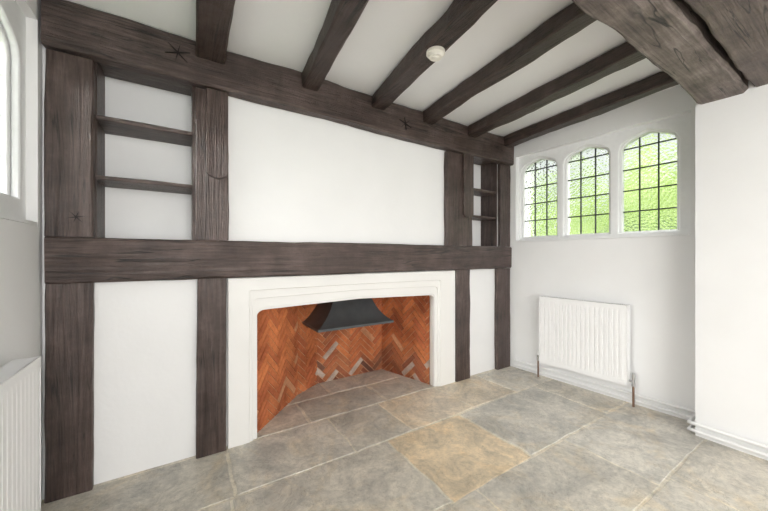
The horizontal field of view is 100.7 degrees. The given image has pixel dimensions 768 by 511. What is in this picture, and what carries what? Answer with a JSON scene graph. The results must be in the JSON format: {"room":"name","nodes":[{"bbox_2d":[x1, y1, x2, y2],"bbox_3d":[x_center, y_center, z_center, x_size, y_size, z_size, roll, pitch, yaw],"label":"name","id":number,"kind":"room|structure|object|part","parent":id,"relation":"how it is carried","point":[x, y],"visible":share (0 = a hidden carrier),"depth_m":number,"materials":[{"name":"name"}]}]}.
{"room":"traditional dwelling","nodes":[
{"label":"traditional dwelling","id":0,"kind":"room"},
{"bbox_2d":[0,0,42,501],"bbox_3d":[-0.516,-0.025,-0.446,0.240,2.350,4.850,0,0,-32],"label":"wall","id":1,"kind":"structure","parent":0,"point":[21,244],"depth_m":1.42,"materials":[{"name":"white paint"}]},
{"bbox_2d":[0,0,36,224],"bbox_3d":[-1.256,-0.603,0.826,0.124,0.951,1.406,0,0,-32],"label":"window","id":2,"kind":"structure","parent":1,"relation":"in","point":[12,18],"depth_m":1.36,"materials":[{"name":"white paint"}]},
{"bbox_3d":[-1.283,-0.603,0.808,0.060,0.947,1.402,0,0,-32],"label":"frame","id":3,"kind":"part","parent":2,"relation":"part of","materials":[{"name":"white paint"}]},
{"bbox_3d":[-1.245,-0.603,0.832,0.028,0.951,1.406,0,0,-32],"label":"frame moulding","id":4,"kind":"part","parent":2,"relation":"part of","materials":[{"name":"white paint"}]},
{"bbox_3d":[-1.218,-0.144,0.850,0.034,0.014,1.386,0,0,-32],"label":"sill","id":5,"kind":"part","parent":2,"relation":"part of","materials":[{"name":"white paint"}]},
{"bbox_2d":[0,356,40,510],"bbox_3d":[-1.082,0.767,0.764,0.100,0.766,1.088,0,0,-32],"label":"radiator","id":6,"kind":"object","parent":1,"relation":"attached to","point":[20,379],"visible":1,"depth_m":1.07,"materials":[{"name":"white metal"}]},
{"bbox_2d":[0,356,40,388],"bbox_3d":[-1.071,0.391,0.771,0.072,0.013,1.000,0,0,-32],"label":"grille","id":7,"kind":"object","parent":6,"relation":"attached to","point":[14,370],"depth_m":1.08,"materials":[{"name":"white metal"}]},
{"bbox_3d":[-1.339,0.688,1.193,0.072,0.605,0.004,0,0,-32],"label":"panel","id":8,"kind":"part","parent":6,"relation":"part of","materials":[{"name":"white metal"}]},
{"bbox_2d":[43,46,497,499],"bbox_3d":[-0.353,-0.024,2.693,3.510,2.352,0.675,0,0,-32],"label":"wall","id":9,"kind":"structure","parent":0,"point":[294,177],"depth_m":2.05,"materials":[{"name":"white paint"}]},
{"bbox_2d":[95,62,195,239],"bbox_3d":[-1.312,-0.562,1.783,0.437,0.952,0.228,0,0,-32],"label":"shelving","id":10,"kind":"object","parent":9,"relation":"attached to","point":[104,124],"visible":0.73,"depth_m":1.73,"materials":[{"name":"brown wood"}]},
{"bbox_3d":[-1.501,-0.562,1.681,0.009,0.952,0.196,0,0,-32],"label":"panel","id":11,"kind":"part","parent":10,"relation":"part of","materials":[{"name":"brown wood"}]},
{"bbox_3d":[-1.316,-0.391,1.782,0.409,0.024,0.226,0,0,-32],"label":"shelf","id":12,"kind":"part","parent":10,"relation":"part of","materials":[{"name":"brown wood"}]},
{"bbox_3d":[-1.316,-0.689,1.781,0.409,0.026,0.228,0,0,-32],"label":"shelf","id":13,"kind":"part","parent":10,"relation":"part of","materials":[{"name":"brown wood"}]},
{"bbox_3d":[-1.325,-1.010,1.795,0.408,0.042,0.194,0,0,-32],"label":"panel","id":14,"kind":"part","parent":10,"relation":"part of","materials":[{"name":"brown wood"}]},
{"bbox_3d":[-1.143,-0.562,1.909,0.017,0.952,0.196,0,0,-32],"label":"panel","id":15,"kind":"part","parent":10,"relation":"part of","materials":[{"name":"brown wood"}]},
{"bbox_2d":[41,0,513,165],"bbox_3d":[-0.130,-1.068,2.388,3.422,0.276,0.093,0,0,-32],"label":"wall plate","id":16,"kind":"object","parent":9,"relation":"attached to","point":[68,27],"visible":0.9,"depth_m":1.89,"materials":[{"name":"brown wood"}]},
{"bbox_2d":[44,236,511,283],"bbox_3d":[-0.134,0.021,2.400,3.415,0.228,0.064,0,0,-32],"label":"rail","id":17,"kind":"object","parent":9,"relation":"attached to","point":[67,260],"visible":0.99,"depth_m":1.89,"materials":[{"name":"brown wood"}]},
{"bbox_2d":[44,48,95,237],"bbox_3d":[-1.510,-0.525,1.533,0.176,0.871,0.045,0,0,-32],"label":"timber post","id":18,"kind":"object","parent":17,"relation":"on","point":[70,90],"visible":0.99,"depth_m":1.51,"materials":[{"name":"brown wood"}]},
{"bbox_2d":[195,88,228,240],"bbox_3d":[-0.997,-0.522,1.847,0.175,0.864,0.064,0,0,-32],"label":"timber post","id":19,"kind":"object","parent":17,"relation":"on","point":[211,105],"visible":1,"depth_m":1.82,"materials":[{"name":"brown wood"}]},
{"bbox_2d":[444,151,473,245],"bbox_3d":[0.691,-0.512,2.918,0.332,0.844,0.064,0,0,-32],"label":"timber post","id":20,"kind":"object","parent":17,"relation":"on","point":[458,168],"visible":0.99,"depth_m":2.90,"materials":[{"name":"brown wood"}]},
{"bbox_2d":[498,164,510,246],"bbox_3d":[1.237,-0.510,3.277,0.169,0.840,0.045,0,0,-32],"label":"timber post","id":21,"kind":"object","parent":17,"relation":"on","point":[504,177],"visible":0.99,"depth_m":3.24,"materials":[{"name":"brown wood"}]},
{"bbox_2d":[228,270,454,448],"bbox_3d":[-0.147,0.646,2.406,1.870,1.020,0.030,0,0,-32],"label":"fireplace surround","id":22,"kind":"object","parent":9,"relation":"attached to","point":[246,296],"visible":1,"depth_m":2.10,"materials":[{"name":"paint"}]},
{"bbox_3d":[-0.179,0.705,2.399,1.536,0.896,0.006,0,0,-32],"label":"moulding","id":23,"kind":"part","parent":22,"relation":"part of","materials":[{"name":"paint"}]},
{"bbox_2d":[302,298,393,332],"bbox_3d":[-0.321,0.450,2.736,0.682,0.253,0.436,0,0,-32],"label":"hood","id":24,"kind":"object","parent":9,"relation":"attached to","point":[354,313],"visible":0.78,"depth_m":2.63,"materials":[{"name":"grey metal"}]},
{"bbox_2d":[472,158,496,245],"bbox_3d":[0.932,-0.562,3.225,0.408,0.952,0.198,0,0,-32],"label":"shelving","id":25,"kind":"object","parent":9,"relation":"attached to","point":[488,191],"visible":0.38,"depth_m":3.30,"materials":[{"name":"brown wood"}]},
{"bbox_3d":[0.927,-0.980,3.224,0.379,0.042,0.194,0,0,-32],"label":"panel","id":26,"kind":"part","parent":25,"relation":"part of","materials":[{"name":"brown wood"}]},
{"bbox_3d":[0.928,-0.381,3.224,0.380,0.024,0.196,0,0,-32],"label":"shelf","id":27,"kind":"part","parent":25,"relation":"part of","materials":[{"name":"brown wood"}]},
{"bbox_3d":[0.928,-0.640,3.223,0.380,0.026,0.198,0,0,-32],"label":"shelf","id":28,"kind":"part","parent":25,"relation":"part of","materials":[{"name":"brown wood"}]},
{"bbox_3d":[1.097,-0.562,3.330,0.017,0.952,0.196,0,0,-32],"label":"panel","id":29,"kind":"part","parent":25,"relation":"part of","materials":[{"name":"brown wood"}]},
{"bbox_2d":[67,0,679,135],"bbox_3d":[1.115,-1.250,0.530,4.050,0.100,5.100,0,0,-32],"label":"ceiling","id":30,"kind":"structure","parent":0,"point":[284,33],"depth_m":1.79,"materials":[{"name":"white paint"}]},
{"bbox_2d":[196,0,234,63],"bbox_3d":[-0.613,-1.149,1.201,0.170,0.110,1.410,0,0,-32],"label":"joist","id":31,"kind":"object","parent":30,"relation":"attached to","point":[213,17],"visible":1,"depth_m":1.54,"materials":[{"name":"brown wood"}]},
{"bbox_2d":[301,0,368,90],"bbox_3d":[-0.173,-1.150,1.479,0.125,0.107,1.415,0,0,-27],"label":"joist","id":32,"kind":"object","parent":30,"relation":"attached to","point":[342,16],"visible":1,"depth_m":1.63,"materials":[{"name":"brown wood"}]},
{"bbox_2d":[371,0,497,109],"bbox_3d":[0.259,-1.150,1.754,0.126,0.107,1.419,0,0,-25],"label":"joist","id":33,"kind":"object","parent":30,"relation":"attached to","point":[461,15],"visible":0.95,"depth_m":1.69,"materials":[{"name":"brown wood"}]},
{"bbox_2d":[426,46,444,61],"bbox_3d":[0.279,-1.080,1.716,0.100,0.040,0.100,0,0,-32],"label":"smoke detector","id":34,"kind":"object","parent":33,"relation":"attached to","point":[434,53],"visible":1,"depth_m":1.69,"materials":[{"name":"white plastic"}]},
{"bbox_2d":[423,2,595,124],"bbox_3d":[0.678,-1.150,2.020,0.124,0.107,1.416,0,0,-27],"label":"joist","id":35,"kind":"object","parent":30,"relation":"attached to","point":[571,20],"visible":0.94,"depth_m":1.81,"materials":[{"name":"brown wood"}]},
{"bbox_2d":[468,42,645,136],"bbox_3d":[1.139,-1.149,2.312,0.128,0.110,1.415,0,0,-27],"label":"joist","id":36,"kind":"object","parent":30,"relation":"attached to","point":[624,55],"visible":0.89,"depth_m":2.13,"materials":[{"name":"brown wood"}]},
{"bbox_2d":[504,71,678,147],"bbox_3d":[1.576,-1.149,2.590,0.122,0.106,1.413,0,0,-27],"label":"joist","id":37,"kind":"object","parent":30,"relation":"attached to","point":[660,81],"visible":0.94,"depth_m":2.43,"materials":[{"name":"brown wood"}]},
{"bbox_2d":[572,0,748,103],"bbox_3d":[0.692,-1.076,1.065,3.410,0.259,0.224,0,0,-32],"label":"girder","id":38,"kind":"object","parent":30,"relation":"attached to","point":[672,36],"visible":0.79,"depth_m":1.43,"materials":[{"name":"brown wood"}]},
{"bbox_2d":[684,0,767,86],"bbox_3d":[0.837,-1.077,0.837,3.410,0.256,0.309,0,0,-32],"label":"girder","id":39,"kind":"object","parent":30,"relation":"attached to","point":[740,26],"visible":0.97,"depth_m":1.34,"materials":[{"name":"brown wood"}]},
{"bbox_2d":[41,366,767,510],"bbox_3d":[0.979,1.160,0.889,3.809,0.020,5.453,0,0,-32],"label":"floor","id":40,"kind":"structure","parent":0,"point":[510,438],"depth_m":1.77,"materials":[{"name":"grey stone"}]},
{"bbox_2d":[44,283,94,503],"bbox_3d":[-1.511,0.641,1.532,0.172,1.017,0.044,0,0,-32],"label":"timber post","id":41,"kind":"object","parent":40,"relation":"on","point":[69,308],"visible":0.98,"depth_m":1.51,"materials":[{"name":"brown wood"}]},
{"bbox_2d":[196,278,226,458],"bbox_3d":[-1.005,0.641,1.855,0.160,1.018,0.044,0,0,-32],"label":"timber post","id":42,"kind":"object","parent":40,"relation":"on","point":[211,406],"visible":0.98,"depth_m":1.83,"materials":[{"name":"brown wood"}]},
{"bbox_2d":[455,270,469,381],"bbox_3d":[0.726,0.641,2.952,0.184,1.017,0.046,0,0,-32],"label":"timber post","id":43,"kind":"object","parent":40,"relation":"on","point":[462,277],"visible":0.84,"depth_m":2.93,"materials":[{"name":"brown wood"}]},
{"bbox_2d":[494,268,509,369],"bbox_3d":[1.215,0.641,3.264,0.212,1.017,0.045,0,0,-32],"label":"timber post","id":44,"kind":"object","parent":40,"relation":"on","point":[502,275],"visible":1,"depth_m":3.23,"materials":[{"name":"brown wood"}]},
{"bbox_2d":[695,81,767,460],"bbox_3d":[2.995,-0.025,0.805,0.380,2.350,3.150,0,0,-32],"label":"wall pier","id":45,"kind":"object","parent":40,"relation":"on","point":[731,133],"visible":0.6,"depth_m":1.90,"materials":[{"name":"white paint"}]},
{"bbox_2d":[514,359,767,449],"bbox_3d":[2.503,1.065,1.366,0.228,0.022,4.424,0,0,-32],"label":"pipe","id":46,"kind":"object","parent":45,"relation":"attached to","point":[690,421],"visible":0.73,"depth_m":2.25,"materials":[{"name":"white metal"}]},
{"bbox_2d":[514,363,767,457],"bbox_3d":[2.503,1.110,1.366,0.228,0.022,4.424,0,0,-32],"label":"pipe","id":47,"kind":"object","parent":45,"relation":"attached to","point":[690,427],"visible":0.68,"depth_m":2.27,"materials":[{"name":"white metal"}]},
{"bbox_2d":[510,86,694,420],"bbox_3d":[1.813,-0.025,2.837,0.240,2.350,1.820,0,0,-36],"label":"wall","id":48,"kind":"structure","parent":0,"point":[655,276],"depth_m":2.48,"materials":[{"name":"white paint"}]},
{"bbox_2d":[537,296,635,406],"bbox_3d":[1.686,0.765,2.721,0.100,0.769,0.766,0,0,-36],"label":"radiator","id":49,"kind":"object","parent":48,"relation":"attached to","point":[586,337],"visible":1,"depth_m":2.64,"materials":[{"name":"white metal"}]},
{"bbox_2d":[539,296,627,306],"bbox_3d":[1.675,0.388,2.713,0.072,0.013,0.678,0,0,-36],"label":"grille","id":50,"kind":"object","parent":49,"relation":"attached to","point":[542,298],"depth_m":2.69,"materials":[{"name":"white metal"}]},
{"bbox_3d":[1.875,0.683,2.440,0.072,0.603,0.004,0,0,-36],"label":"panel","id":51,"kind":"part","parent":49,"relation":"part of","materials":[{"name":"white metal"}]},
{"bbox_2d":[516,113,690,241],"bbox_3d":[1.798,-0.575,2.777,0.144,0.886,1.326,0,0,-36],"label":"window","id":52,"kind":"structure","parent":48,"relation":"in","point":[636,181],"depth_m":2.63,"materials":[{"name":"glass"}]},
{"bbox_3d":[1.565,-0.575,3.169,0.001,0.796,0.368,0,0,-36],"label":"glass","id":53,"kind":"part","parent":52,"relation":"part of","materials":[{"name":"green glass"}]},
{"bbox_3d":[1.815,-0.575,2.826,0.001,0.796,0.368,0,0,-36],"label":"glass","id":54,"kind":"part","parent":52,"relation":"part of","materials":[{"name":"green glass"}]},
{"bbox_3d":[1.762,-0.149,2.751,0.054,0.014,1.306,0,0,-36],"label":"sill","id":55,"kind":"part","parent":52,"relation":"part of","materials":[{"name":"white paint"}]},
{"bbox_3d":[2.067,-0.575,2.480,0.001,0.796,0.368,0,0,-36],"label":"glass","id":56,"kind":"part","parent":52,"relation":"part of","materials":[{"name":"green glass"}]}
]}

